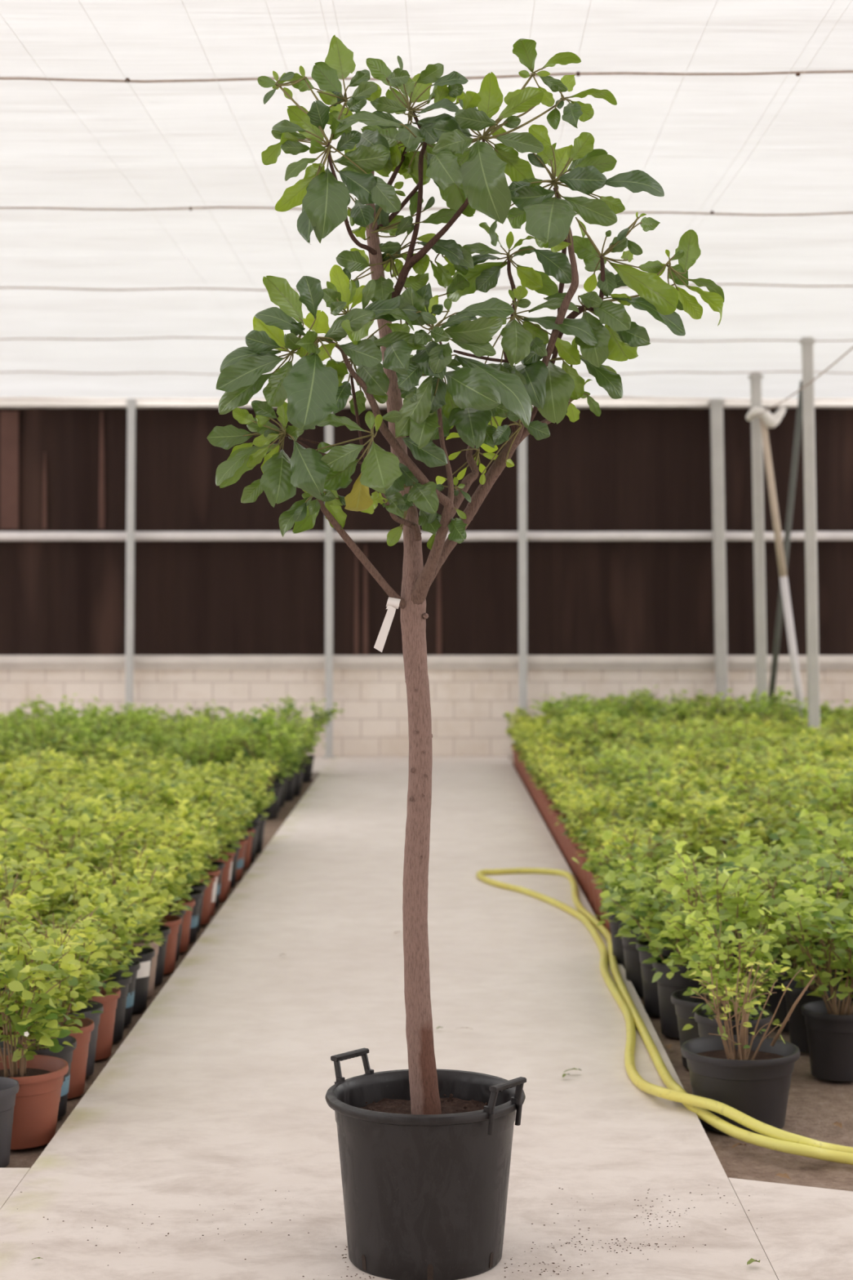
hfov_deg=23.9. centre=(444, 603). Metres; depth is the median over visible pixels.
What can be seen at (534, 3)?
string
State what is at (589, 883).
pot
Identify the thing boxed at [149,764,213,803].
potted shrub
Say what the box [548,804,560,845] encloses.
pot
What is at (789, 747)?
potted shrub
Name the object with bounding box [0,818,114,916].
potted shrub
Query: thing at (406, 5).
string
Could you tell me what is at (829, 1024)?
pot
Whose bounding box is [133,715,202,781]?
potted shrub
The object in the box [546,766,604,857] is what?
potted shrub
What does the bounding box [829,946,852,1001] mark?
pot
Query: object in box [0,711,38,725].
potted shrub
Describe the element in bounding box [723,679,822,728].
potted shrub
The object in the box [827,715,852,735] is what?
potted shrub
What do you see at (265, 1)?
string
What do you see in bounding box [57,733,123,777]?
potted shrub
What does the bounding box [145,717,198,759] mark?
potted shrub
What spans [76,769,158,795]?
potted shrub
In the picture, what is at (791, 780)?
potted shrub
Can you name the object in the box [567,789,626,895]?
potted shrub
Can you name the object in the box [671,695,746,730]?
potted shrub
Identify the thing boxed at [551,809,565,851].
pot
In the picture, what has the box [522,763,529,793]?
pot
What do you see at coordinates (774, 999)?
pot
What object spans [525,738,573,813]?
potted shrub
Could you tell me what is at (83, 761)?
potted shrub
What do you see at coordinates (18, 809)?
potted shrub
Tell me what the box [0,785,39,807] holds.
potted shrub
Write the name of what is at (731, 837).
pot
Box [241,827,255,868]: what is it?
pot
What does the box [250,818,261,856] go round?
pot
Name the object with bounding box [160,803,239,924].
potted shrub
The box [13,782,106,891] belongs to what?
potted shrub
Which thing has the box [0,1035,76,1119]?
pot
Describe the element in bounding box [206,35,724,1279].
potted tree
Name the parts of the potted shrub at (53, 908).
stem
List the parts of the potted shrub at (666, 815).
stem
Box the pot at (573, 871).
[565,832,578,879]
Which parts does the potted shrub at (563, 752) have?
stem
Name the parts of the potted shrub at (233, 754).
stem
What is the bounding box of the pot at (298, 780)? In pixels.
[282,766,304,795]
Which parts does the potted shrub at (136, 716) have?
stem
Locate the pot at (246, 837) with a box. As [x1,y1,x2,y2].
[235,835,248,873]
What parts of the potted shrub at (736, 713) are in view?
stem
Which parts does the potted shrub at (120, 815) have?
stem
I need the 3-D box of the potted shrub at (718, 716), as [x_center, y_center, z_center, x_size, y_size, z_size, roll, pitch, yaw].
[2.184,1.333,17.626,0.508,0.744,0.530,0,0,-28]
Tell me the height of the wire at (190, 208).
0.051 m
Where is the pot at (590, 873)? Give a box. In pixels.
[588,870,604,921]
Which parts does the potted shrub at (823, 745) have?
stem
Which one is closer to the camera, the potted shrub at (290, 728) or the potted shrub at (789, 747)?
the potted shrub at (789, 747)
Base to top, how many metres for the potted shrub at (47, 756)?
0.760 m
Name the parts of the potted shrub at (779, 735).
stem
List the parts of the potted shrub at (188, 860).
stem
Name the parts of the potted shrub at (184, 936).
stem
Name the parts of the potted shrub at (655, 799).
stem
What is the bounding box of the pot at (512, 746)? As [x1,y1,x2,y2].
[511,744,515,769]
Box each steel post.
[124,398,137,715]
[322,411,335,758]
[518,437,527,716]
[707,398,728,711]
[748,373,768,724]
[799,337,820,738]
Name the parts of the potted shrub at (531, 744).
stem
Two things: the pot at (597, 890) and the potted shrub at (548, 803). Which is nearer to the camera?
the pot at (597, 890)
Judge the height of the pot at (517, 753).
0.270 m
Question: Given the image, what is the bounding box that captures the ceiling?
[0,0,852,399]
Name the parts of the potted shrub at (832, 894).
stem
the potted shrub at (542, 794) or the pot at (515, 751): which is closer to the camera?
the potted shrub at (542, 794)
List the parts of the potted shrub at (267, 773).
stem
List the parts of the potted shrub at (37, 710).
stem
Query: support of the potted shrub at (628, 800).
on the ground
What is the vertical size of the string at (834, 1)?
0.021 m
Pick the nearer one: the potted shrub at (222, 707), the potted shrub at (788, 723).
the potted shrub at (788, 723)
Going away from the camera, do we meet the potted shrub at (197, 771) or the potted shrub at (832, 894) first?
the potted shrub at (832, 894)
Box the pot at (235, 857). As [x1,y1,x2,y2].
[226,843,240,887]
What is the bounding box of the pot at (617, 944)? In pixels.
[606,910,661,968]
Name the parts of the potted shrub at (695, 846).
stem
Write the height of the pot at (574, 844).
0.270 m
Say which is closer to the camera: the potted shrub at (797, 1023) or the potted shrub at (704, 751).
the potted shrub at (797, 1023)
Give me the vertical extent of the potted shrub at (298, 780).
0.608 m
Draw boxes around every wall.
[0,408,852,655]
[0,669,852,763]
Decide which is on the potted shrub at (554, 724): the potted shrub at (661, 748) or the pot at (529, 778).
the pot at (529, 778)
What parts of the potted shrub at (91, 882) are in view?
stem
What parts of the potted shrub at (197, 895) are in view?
stem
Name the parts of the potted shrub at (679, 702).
stem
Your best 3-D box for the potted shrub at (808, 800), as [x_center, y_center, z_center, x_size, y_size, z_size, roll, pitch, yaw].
[2.256,1.398,11.650,0.462,0.614,0.510,0,0,-18]
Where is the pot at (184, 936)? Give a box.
[143,897,195,952]
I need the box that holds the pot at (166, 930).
[114,924,170,985]
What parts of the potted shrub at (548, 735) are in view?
stem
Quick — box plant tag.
[373,596,400,652]
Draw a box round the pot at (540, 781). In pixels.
[533,779,542,813]
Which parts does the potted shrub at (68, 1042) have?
stem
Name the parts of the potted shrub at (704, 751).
stem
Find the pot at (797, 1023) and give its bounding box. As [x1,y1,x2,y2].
[782,978,848,1053]
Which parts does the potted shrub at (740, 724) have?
stem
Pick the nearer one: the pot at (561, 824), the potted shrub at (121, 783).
the potted shrub at (121, 783)
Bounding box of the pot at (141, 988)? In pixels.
[120,946,155,1013]
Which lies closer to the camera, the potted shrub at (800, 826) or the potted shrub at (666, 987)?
the potted shrub at (666, 987)
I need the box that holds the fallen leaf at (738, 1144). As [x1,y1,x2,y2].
[731,1142,746,1148]
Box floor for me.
[0,755,852,1279]
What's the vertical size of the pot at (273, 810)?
0.245 m
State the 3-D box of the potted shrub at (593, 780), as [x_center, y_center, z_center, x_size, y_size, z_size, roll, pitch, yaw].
[0.911,1.380,13.214,0.375,0.650,0.445,0,0,-42]
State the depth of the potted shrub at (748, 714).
19.07 m
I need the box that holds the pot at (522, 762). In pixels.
[520,760,526,789]
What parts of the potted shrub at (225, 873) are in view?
stem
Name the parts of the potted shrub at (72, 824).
stem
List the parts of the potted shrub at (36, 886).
stem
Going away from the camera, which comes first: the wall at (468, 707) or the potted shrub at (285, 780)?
the potted shrub at (285, 780)
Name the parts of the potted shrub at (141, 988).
stem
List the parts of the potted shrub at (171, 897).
stem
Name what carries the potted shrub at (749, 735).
on the ground
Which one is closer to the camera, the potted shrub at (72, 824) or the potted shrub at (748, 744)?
the potted shrub at (72, 824)
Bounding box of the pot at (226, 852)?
[219,848,235,893]
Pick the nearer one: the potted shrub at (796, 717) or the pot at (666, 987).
the pot at (666, 987)
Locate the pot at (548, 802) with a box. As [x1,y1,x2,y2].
[546,800,555,839]
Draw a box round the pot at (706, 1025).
[694,1005,773,1037]
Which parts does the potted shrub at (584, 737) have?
stem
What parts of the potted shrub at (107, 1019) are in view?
stem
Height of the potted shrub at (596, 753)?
0.690 m
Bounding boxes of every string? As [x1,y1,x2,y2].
[0,15,271,373]
[78,0,297,359]
[181,0,350,381]
[265,0,357,306]
[320,1,343,104]
[332,0,386,278]
[405,4,427,333]
[489,3,534,296]
[520,1,591,284]
[564,0,717,339]
[585,0,835,386]
[586,0,852,391]
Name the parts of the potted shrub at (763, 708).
stem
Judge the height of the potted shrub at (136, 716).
0.820 m
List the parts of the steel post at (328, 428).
plate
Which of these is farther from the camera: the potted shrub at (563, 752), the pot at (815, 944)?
the potted shrub at (563, 752)
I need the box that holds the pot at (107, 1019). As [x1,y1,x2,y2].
[66,986,120,1061]
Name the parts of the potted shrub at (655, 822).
stem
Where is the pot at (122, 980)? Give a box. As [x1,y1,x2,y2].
[103,971,131,1042]
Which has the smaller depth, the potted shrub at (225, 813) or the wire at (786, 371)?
the potted shrub at (225, 813)
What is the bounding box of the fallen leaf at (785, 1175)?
[775,1173,791,1180]
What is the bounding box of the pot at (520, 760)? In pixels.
[519,757,524,786]
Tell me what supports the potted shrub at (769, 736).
on the ground
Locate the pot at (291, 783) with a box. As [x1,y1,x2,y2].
[278,770,297,800]
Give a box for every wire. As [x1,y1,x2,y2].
[0,70,852,82]
[0,206,852,216]
[0,283,852,291]
[0,335,852,342]
[0,370,852,376]
[0,396,852,401]
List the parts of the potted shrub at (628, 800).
stem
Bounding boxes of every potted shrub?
[0,706,25,741]
[0,711,35,778]
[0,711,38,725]
[0,711,48,759]
[0,715,38,761]
[0,735,8,742]
[0,744,21,773]
[0,749,44,797]
[0,757,44,797]
[0,760,88,806]
[0,762,18,803]
[0,763,49,796]
[0,768,27,801]
[0,781,45,806]
[0,782,88,834]
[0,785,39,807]
[0,798,17,831]
[0,804,13,840]
[0,807,80,848]
[0,813,68,855]
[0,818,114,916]
[0,828,23,857]
[0,830,37,868]
[0,838,22,898]
[0,838,95,921]
[0,849,76,1034]
[0,859,74,962]
[0,873,54,1039]
[0,886,39,991]
[0,912,108,1099]
[0,914,97,1119]
[0,920,90,1150]
[1,715,88,760]
[3,707,60,744]
[3,737,68,772]
[3,746,75,773]
[5,759,91,798]
[10,808,140,894]
[11,694,73,730]
[11,775,121,822]
[12,906,130,1077]
[13,710,53,770]
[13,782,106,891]
[13,801,158,886]
[21,723,81,765]
[23,755,98,790]
[27,893,142,1061]
[34,749,112,786]
[39,710,102,773]
[40,865,157,1042]
[46,693,107,737]
[46,695,122,754]
[54,764,136,803]
[54,784,115,825]
[55,817,133,884]
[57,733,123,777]
[61,869,166,1026]
[62,712,128,768]
[62,793,164,883]
[71,715,144,763]
[75,699,118,765]
[75,857,177,1013]
[76,702,161,767]
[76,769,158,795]
[76,844,181,997]
[77,702,128,723]
[86,761,140,786]
[88,775,182,834]
[89,704,151,778]
[89,796,164,883]
[97,712,150,741]
[97,762,141,784]
[97,845,192,985]
[103,742,178,778]
[103,758,168,784]
[104,702,165,773]
[109,789,174,831]
[111,780,199,813]
[114,700,186,759]
[115,739,173,776]
[116,835,203,974]
[117,724,190,772]
[120,821,204,961]
[126,783,194,797]
[126,816,210,952]
[128,760,209,795]
[131,797,221,932]
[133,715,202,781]
[133,810,221,942]
[135,760,208,803]
[137,711,205,774]
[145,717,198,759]
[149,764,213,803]
[155,753,222,785]
[155,785,241,915]
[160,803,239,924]
[163,796,240,908]
[164,720,208,766]
[167,714,237,782]
[169,774,252,901]
[170,702,220,724]
[173,706,231,761]
[189,725,253,782]
[189,789,256,893]
[191,711,258,780]
[195,715,253,763]
[196,782,248,887]
[197,715,255,773]
[198,781,257,880]
[200,766,267,873]
[202,760,271,868]
[211,700,257,760]
[217,718,305,818]
[218,707,275,772]
[218,768,273,856]
[222,750,279,852]
[222,776,275,862]
[230,698,312,811]
[248,723,305,806]
[257,721,311,800]
[258,693,344,782]
[266,707,323,762]
[276,713,324,790]
[281,727,320,795]
[502,706,550,769]
[505,721,534,778]
[506,711,552,775]
[508,716,568,796]
[509,712,546,773]
[510,714,550,782]
[511,715,550,786]
[511,717,547,793]
[514,717,575,800]
[516,727,559,789]
[520,728,577,808]
[521,730,571,805]
[524,738,599,833]
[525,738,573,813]
[525,743,565,818]
[526,742,584,823]
[529,688,621,724]
[534,751,588,827]
[534,757,599,851]
[536,696,578,727]
[537,754,591,839]
[538,755,586,845]
[541,695,620,753]
[543,702,617,755]
[544,701,584,754]
[546,693,610,724]
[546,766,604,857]
[549,766,609,864]
[552,777,618,879]
[555,772,615,871]
[555,781,648,904]
[559,708,622,754]
[560,722,636,754]
[562,783,626,886]
[563,711,647,773]
[565,714,639,754]
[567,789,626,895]
[569,786,651,913]
[572,822,692,968]
[577,819,672,933]
[578,816,663,921]
[580,743,678,826]
[582,690,675,721]
[582,738,648,775]
[585,733,647,762]
[586,737,644,773]
[586,815,654,928]
[587,743,681,791]
[589,690,639,713]
[592,697,659,719]
[593,743,669,815]
[593,744,655,778]
[595,755,707,817]
[595,824,687,888]
[598,843,704,996]
[600,852,761,1038]
[604,849,725,1016]
[607,707,648,729]
[613,714,674,734]
[616,684,706,719]
[622,759,718,825]
[624,713,672,734]
[625,711,708,753]
[626,685,693,721]
[628,721,693,755]
[630,762,704,812]
[630,784,724,866]
[634,776,727,858]
[639,697,718,724]
[639,717,724,755]
[640,839,791,1069]
[648,737,706,758]
[648,794,735,872]
[653,710,713,733]
[658,748,720,767]
[660,745,733,791]
[661,795,768,919]
[664,740,746,774]
[669,714,726,737]
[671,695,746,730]
[675,753,768,862]
[675,906,799,1037]
[676,693,711,711]
[677,689,749,721]
[677,716,733,746]
[680,961,816,1133]
[681,720,764,755]
[684,694,730,714]
[684,762,746,872]
[690,720,770,753]
[693,765,791,871]
[697,827,852,1031]
[704,715,746,734]
[704,824,846,1008]
[704,826,808,986]
[709,733,788,770]
[711,771,788,849]
[713,712,768,744]
[713,714,786,737]
[714,743,758,770]
[715,686,797,721]
[715,744,777,773]
[715,770,808,860]
[720,719,796,749]
[720,849,852,1053]
[720,879,852,1081]
[721,797,822,867]
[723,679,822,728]
[723,744,803,776]
[732,724,786,745]
[733,706,789,722]
[733,740,823,845]
[733,753,830,794]
[738,724,790,746]
[740,712,784,726]
[746,730,833,752]
[751,802,842,854]
[753,732,848,764]
[755,713,788,727]
[759,759,843,805]
[763,728,816,751]
[768,819,852,978]
[771,711,831,733]
[777,697,835,727]
[777,727,852,764]
[779,769,844,810]
[781,715,841,735]
[781,720,848,745]
[782,721,827,735]
[789,756,852,834]
[790,804,852,1001]
[791,746,848,778]
[793,711,845,732]
[795,729,852,756]
[795,760,852,844]
[804,851,852,896]
[805,794,852,819]
[809,751,852,773]
[817,870,852,956]
[820,713,852,737]
[820,717,852,733]
[824,712,851,721]
[825,755,846,773]
[826,707,852,728]
[827,699,852,723]
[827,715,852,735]
[827,735,852,759]
[828,806,852,845]
[835,756,852,794]
[838,733,852,759]
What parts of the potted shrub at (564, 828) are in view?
stem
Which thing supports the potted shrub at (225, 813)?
on the ground
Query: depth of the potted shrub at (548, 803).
14.55 m
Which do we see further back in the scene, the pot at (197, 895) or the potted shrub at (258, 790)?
the potted shrub at (258, 790)
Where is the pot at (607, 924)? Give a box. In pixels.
[600,888,610,933]
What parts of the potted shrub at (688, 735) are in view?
stem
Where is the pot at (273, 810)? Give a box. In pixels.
[256,785,282,818]
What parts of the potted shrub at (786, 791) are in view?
stem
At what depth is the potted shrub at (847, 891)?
7.81 m
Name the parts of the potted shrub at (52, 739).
stem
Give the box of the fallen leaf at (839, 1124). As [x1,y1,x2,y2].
[832,1121,842,1128]
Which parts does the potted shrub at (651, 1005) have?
stem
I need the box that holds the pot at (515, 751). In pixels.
[514,749,522,775]
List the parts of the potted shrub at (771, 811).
stem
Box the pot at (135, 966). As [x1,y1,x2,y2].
[88,958,140,1026]
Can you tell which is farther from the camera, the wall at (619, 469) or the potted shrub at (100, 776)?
the wall at (619, 469)
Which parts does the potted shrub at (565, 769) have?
stem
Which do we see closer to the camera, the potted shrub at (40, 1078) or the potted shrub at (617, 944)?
the potted shrub at (40, 1078)
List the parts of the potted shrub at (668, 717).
stem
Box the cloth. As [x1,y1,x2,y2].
[746,406,786,427]
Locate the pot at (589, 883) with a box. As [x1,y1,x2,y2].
[586,861,595,913]
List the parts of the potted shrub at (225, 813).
stem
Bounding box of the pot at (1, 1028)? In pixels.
[0,1001,18,1039]
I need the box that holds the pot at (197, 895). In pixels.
[186,888,203,942]
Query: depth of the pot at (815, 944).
9.00 m
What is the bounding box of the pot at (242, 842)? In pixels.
[230,838,247,880]
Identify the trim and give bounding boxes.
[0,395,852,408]
[0,410,18,528]
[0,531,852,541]
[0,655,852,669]
[42,451,46,528]
[98,410,104,528]
[354,544,359,655]
[363,544,368,655]
[436,569,441,655]
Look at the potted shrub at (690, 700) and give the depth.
20.59 m
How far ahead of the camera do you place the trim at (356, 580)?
21.79 m
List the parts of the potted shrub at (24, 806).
stem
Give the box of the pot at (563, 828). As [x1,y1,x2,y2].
[562,826,573,871]
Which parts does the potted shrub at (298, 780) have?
stem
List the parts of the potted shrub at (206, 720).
stem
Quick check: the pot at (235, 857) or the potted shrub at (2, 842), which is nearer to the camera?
the potted shrub at (2, 842)
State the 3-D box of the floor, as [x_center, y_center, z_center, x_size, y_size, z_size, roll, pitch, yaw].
[0.000,1.705,7.350,18.000,0.120,28.700,0,0,0]
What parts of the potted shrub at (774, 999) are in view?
stem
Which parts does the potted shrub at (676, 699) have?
stem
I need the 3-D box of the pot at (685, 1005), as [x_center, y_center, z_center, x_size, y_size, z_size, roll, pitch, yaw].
[1.000,1.575,7.420,0.330,0.260,0.330,0,0,-42]
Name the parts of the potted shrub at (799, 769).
stem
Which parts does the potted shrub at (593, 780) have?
stem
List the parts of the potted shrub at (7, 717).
stem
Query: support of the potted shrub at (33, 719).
on the ground
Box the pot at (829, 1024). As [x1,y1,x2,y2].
[801,1000,852,1081]
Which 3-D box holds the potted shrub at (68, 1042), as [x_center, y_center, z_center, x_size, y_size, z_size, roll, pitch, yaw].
[-1.358,1.378,6.703,0.375,0.655,0.480,0,0,-2]
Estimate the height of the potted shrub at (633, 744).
0.676 m
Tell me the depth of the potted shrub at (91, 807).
10.18 m
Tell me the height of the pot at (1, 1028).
0.245 m
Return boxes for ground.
[4,763,852,1191]
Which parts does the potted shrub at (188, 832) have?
stem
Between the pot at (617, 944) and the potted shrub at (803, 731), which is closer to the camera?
the pot at (617, 944)
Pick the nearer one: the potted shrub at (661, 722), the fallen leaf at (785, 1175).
the fallen leaf at (785, 1175)
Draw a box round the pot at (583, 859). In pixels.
[578,853,590,904]
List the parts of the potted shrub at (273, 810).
stem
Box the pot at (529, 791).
[524,766,533,796]
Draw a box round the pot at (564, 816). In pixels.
[555,814,566,857]
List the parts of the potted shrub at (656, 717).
stem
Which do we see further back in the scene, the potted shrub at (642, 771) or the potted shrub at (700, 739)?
the potted shrub at (700, 739)
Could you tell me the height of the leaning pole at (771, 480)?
3.482 m
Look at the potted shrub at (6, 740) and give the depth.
16.02 m
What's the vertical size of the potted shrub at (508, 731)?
0.566 m
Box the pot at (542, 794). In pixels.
[540,791,550,827]
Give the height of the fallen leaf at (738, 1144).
0.014 m
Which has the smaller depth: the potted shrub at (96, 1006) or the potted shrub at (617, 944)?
the potted shrub at (96, 1006)
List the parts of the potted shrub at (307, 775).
stem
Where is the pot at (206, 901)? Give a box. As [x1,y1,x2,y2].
[193,874,216,924]
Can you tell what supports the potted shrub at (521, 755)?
on the ground
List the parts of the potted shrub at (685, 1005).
stem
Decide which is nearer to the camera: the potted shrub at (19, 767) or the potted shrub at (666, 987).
the potted shrub at (666, 987)
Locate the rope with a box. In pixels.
[750,346,852,418]
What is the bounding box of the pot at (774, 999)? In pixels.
[764,960,826,1031]
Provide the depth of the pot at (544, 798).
14.89 m
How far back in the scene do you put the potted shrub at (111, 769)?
12.68 m
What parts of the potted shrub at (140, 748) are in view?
stem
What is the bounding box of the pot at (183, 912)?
[158,905,186,961]
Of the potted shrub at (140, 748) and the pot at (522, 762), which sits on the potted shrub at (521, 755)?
the pot at (522, 762)
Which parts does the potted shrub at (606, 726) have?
stem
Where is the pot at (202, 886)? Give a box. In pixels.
[186,881,206,932]
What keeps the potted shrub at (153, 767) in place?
on the ground
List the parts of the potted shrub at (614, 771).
stem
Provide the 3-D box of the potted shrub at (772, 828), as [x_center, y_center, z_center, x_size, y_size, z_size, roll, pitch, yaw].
[1.845,1.374,10.526,0.516,0.662,0.467,0,0,43]
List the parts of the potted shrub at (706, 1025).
stem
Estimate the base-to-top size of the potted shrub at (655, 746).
0.743 m
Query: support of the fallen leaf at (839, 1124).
on the ground
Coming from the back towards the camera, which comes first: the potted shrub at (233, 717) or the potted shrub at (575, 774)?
the potted shrub at (233, 717)
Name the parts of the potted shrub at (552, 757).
stem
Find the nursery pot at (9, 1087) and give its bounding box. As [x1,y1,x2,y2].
[0,1076,18,1167]
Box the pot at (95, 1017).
[66,1000,103,1077]
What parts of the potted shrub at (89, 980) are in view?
stem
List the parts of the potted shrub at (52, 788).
stem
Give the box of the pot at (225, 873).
[210,854,233,901]
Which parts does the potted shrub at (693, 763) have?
stem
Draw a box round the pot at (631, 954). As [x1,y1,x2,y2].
[618,923,646,996]
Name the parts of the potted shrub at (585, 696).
stem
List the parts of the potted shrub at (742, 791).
stem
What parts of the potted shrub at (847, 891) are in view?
stem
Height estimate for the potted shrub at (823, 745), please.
0.808 m
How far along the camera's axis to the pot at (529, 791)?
17.65 m
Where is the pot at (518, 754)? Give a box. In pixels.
[517,754,523,782]
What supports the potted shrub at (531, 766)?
on the ground
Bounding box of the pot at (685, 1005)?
[671,986,760,1069]
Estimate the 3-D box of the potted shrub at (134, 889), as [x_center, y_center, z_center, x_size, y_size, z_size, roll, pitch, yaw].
[-1.361,1.385,8.167,0.408,0.640,0.451,0,0,38]
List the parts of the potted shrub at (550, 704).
stem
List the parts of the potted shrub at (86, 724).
stem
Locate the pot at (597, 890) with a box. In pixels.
[594,878,606,928]
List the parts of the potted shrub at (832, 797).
stem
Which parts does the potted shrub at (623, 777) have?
stem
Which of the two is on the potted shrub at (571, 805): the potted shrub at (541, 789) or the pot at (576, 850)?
the pot at (576, 850)
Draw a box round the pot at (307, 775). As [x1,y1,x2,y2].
[302,755,315,782]
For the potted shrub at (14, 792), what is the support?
on the ground
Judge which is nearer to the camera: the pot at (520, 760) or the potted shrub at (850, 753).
the potted shrub at (850, 753)
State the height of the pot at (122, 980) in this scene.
0.245 m
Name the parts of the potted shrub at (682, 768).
stem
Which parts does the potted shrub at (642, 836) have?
stem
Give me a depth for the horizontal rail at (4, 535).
21.64 m
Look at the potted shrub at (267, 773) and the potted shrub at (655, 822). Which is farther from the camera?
the potted shrub at (267, 773)
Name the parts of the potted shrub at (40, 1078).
stem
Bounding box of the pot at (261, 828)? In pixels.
[254,813,267,852]
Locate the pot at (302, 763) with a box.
[291,762,305,790]
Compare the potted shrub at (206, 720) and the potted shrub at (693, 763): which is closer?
the potted shrub at (693, 763)
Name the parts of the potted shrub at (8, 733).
stem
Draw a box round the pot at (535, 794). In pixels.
[530,776,538,808]
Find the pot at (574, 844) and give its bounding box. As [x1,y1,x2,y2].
[569,840,585,886]
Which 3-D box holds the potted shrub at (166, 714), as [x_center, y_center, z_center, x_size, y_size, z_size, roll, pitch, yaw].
[-2.885,1.320,19.238,0.703,0.771,0.642,0,0,21]
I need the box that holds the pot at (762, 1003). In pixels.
[755,943,798,1008]
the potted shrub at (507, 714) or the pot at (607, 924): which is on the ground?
the potted shrub at (507, 714)
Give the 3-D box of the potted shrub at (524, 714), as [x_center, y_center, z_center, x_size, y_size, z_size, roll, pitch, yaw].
[0.841,1.387,19.756,0.506,0.636,0.396,0,0,25]
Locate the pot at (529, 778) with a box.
[526,769,538,800]
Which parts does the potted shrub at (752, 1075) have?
stem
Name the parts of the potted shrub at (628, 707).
stem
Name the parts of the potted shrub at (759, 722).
stem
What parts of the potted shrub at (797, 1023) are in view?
stem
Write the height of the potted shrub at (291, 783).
0.689 m
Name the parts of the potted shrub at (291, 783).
stem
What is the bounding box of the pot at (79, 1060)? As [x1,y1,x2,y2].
[16,1016,94,1099]
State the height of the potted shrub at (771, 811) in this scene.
0.644 m
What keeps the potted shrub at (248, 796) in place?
on the ground
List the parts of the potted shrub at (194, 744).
stem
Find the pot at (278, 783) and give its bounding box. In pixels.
[266,780,284,811]
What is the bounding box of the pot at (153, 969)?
[133,934,161,997]
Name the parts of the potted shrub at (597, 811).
stem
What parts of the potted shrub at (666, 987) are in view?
stem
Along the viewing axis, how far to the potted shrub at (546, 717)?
19.11 m
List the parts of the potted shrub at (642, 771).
stem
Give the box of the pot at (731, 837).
[703,836,733,872]
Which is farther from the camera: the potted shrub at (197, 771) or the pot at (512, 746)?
the pot at (512, 746)
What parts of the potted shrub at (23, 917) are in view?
stem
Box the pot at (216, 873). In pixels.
[204,867,220,915]
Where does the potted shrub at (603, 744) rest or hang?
on the ground
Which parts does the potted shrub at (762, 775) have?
stem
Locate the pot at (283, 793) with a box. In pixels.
[273,775,288,806]
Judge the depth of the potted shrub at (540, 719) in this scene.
18.02 m
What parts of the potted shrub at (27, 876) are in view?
stem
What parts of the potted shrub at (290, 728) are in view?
stem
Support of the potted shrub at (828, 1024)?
on the ground
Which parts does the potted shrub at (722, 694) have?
stem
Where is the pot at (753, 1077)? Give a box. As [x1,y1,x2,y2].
[680,1035,800,1133]
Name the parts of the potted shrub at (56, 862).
stem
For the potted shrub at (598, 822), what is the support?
on the ground
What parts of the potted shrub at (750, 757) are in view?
stem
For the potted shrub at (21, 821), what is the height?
0.722 m
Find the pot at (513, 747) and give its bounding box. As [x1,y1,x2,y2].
[512,746,519,773]
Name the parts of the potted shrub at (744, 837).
stem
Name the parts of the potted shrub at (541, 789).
stem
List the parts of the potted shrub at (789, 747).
stem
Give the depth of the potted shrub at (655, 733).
15.71 m
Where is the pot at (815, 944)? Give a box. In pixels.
[813,942,834,978]
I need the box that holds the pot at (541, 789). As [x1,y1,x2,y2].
[537,786,546,823]
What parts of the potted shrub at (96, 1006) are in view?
stem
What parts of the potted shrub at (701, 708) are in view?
stem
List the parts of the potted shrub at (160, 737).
stem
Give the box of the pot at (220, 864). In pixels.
[208,860,224,908]
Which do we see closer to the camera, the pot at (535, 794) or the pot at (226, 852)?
the pot at (226, 852)
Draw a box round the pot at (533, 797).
[528,772,538,805]
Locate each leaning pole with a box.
[759,417,805,716]
[768,380,802,711]
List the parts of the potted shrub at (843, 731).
stem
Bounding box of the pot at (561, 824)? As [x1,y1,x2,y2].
[558,821,568,864]
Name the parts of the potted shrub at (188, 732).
stem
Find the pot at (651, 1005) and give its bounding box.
[635,940,676,1016]
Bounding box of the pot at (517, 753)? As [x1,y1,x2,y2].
[515,751,521,778]
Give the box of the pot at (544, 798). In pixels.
[542,795,551,833]
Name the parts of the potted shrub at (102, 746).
stem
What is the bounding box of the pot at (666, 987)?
[652,955,705,1038]
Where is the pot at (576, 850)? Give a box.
[573,846,591,895]
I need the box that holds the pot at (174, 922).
[157,914,182,974]
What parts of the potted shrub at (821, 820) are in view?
stem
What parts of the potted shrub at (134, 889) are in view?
stem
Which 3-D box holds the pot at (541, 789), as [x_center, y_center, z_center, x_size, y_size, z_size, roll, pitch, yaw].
[0.874,1.570,15.615,0.300,0.270,0.300,0,0,34]
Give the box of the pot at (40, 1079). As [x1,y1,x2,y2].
[0,1054,68,1150]
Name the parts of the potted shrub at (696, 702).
stem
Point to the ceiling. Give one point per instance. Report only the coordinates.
(802, 163)
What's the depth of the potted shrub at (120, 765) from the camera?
13.06 m
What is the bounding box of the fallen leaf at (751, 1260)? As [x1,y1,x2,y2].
[746,1257,759,1264]
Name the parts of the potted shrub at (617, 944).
stem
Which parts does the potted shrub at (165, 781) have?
stem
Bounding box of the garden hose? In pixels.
[476,867,852,1164]
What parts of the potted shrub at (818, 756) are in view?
stem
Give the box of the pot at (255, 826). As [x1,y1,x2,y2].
[244,822,259,862]
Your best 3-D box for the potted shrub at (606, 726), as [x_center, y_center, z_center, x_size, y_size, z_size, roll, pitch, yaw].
[1.328,1.321,16.804,0.680,0.768,0.532,0,0,33]
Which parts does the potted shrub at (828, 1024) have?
stem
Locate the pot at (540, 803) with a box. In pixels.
[535,783,546,818]
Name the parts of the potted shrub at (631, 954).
stem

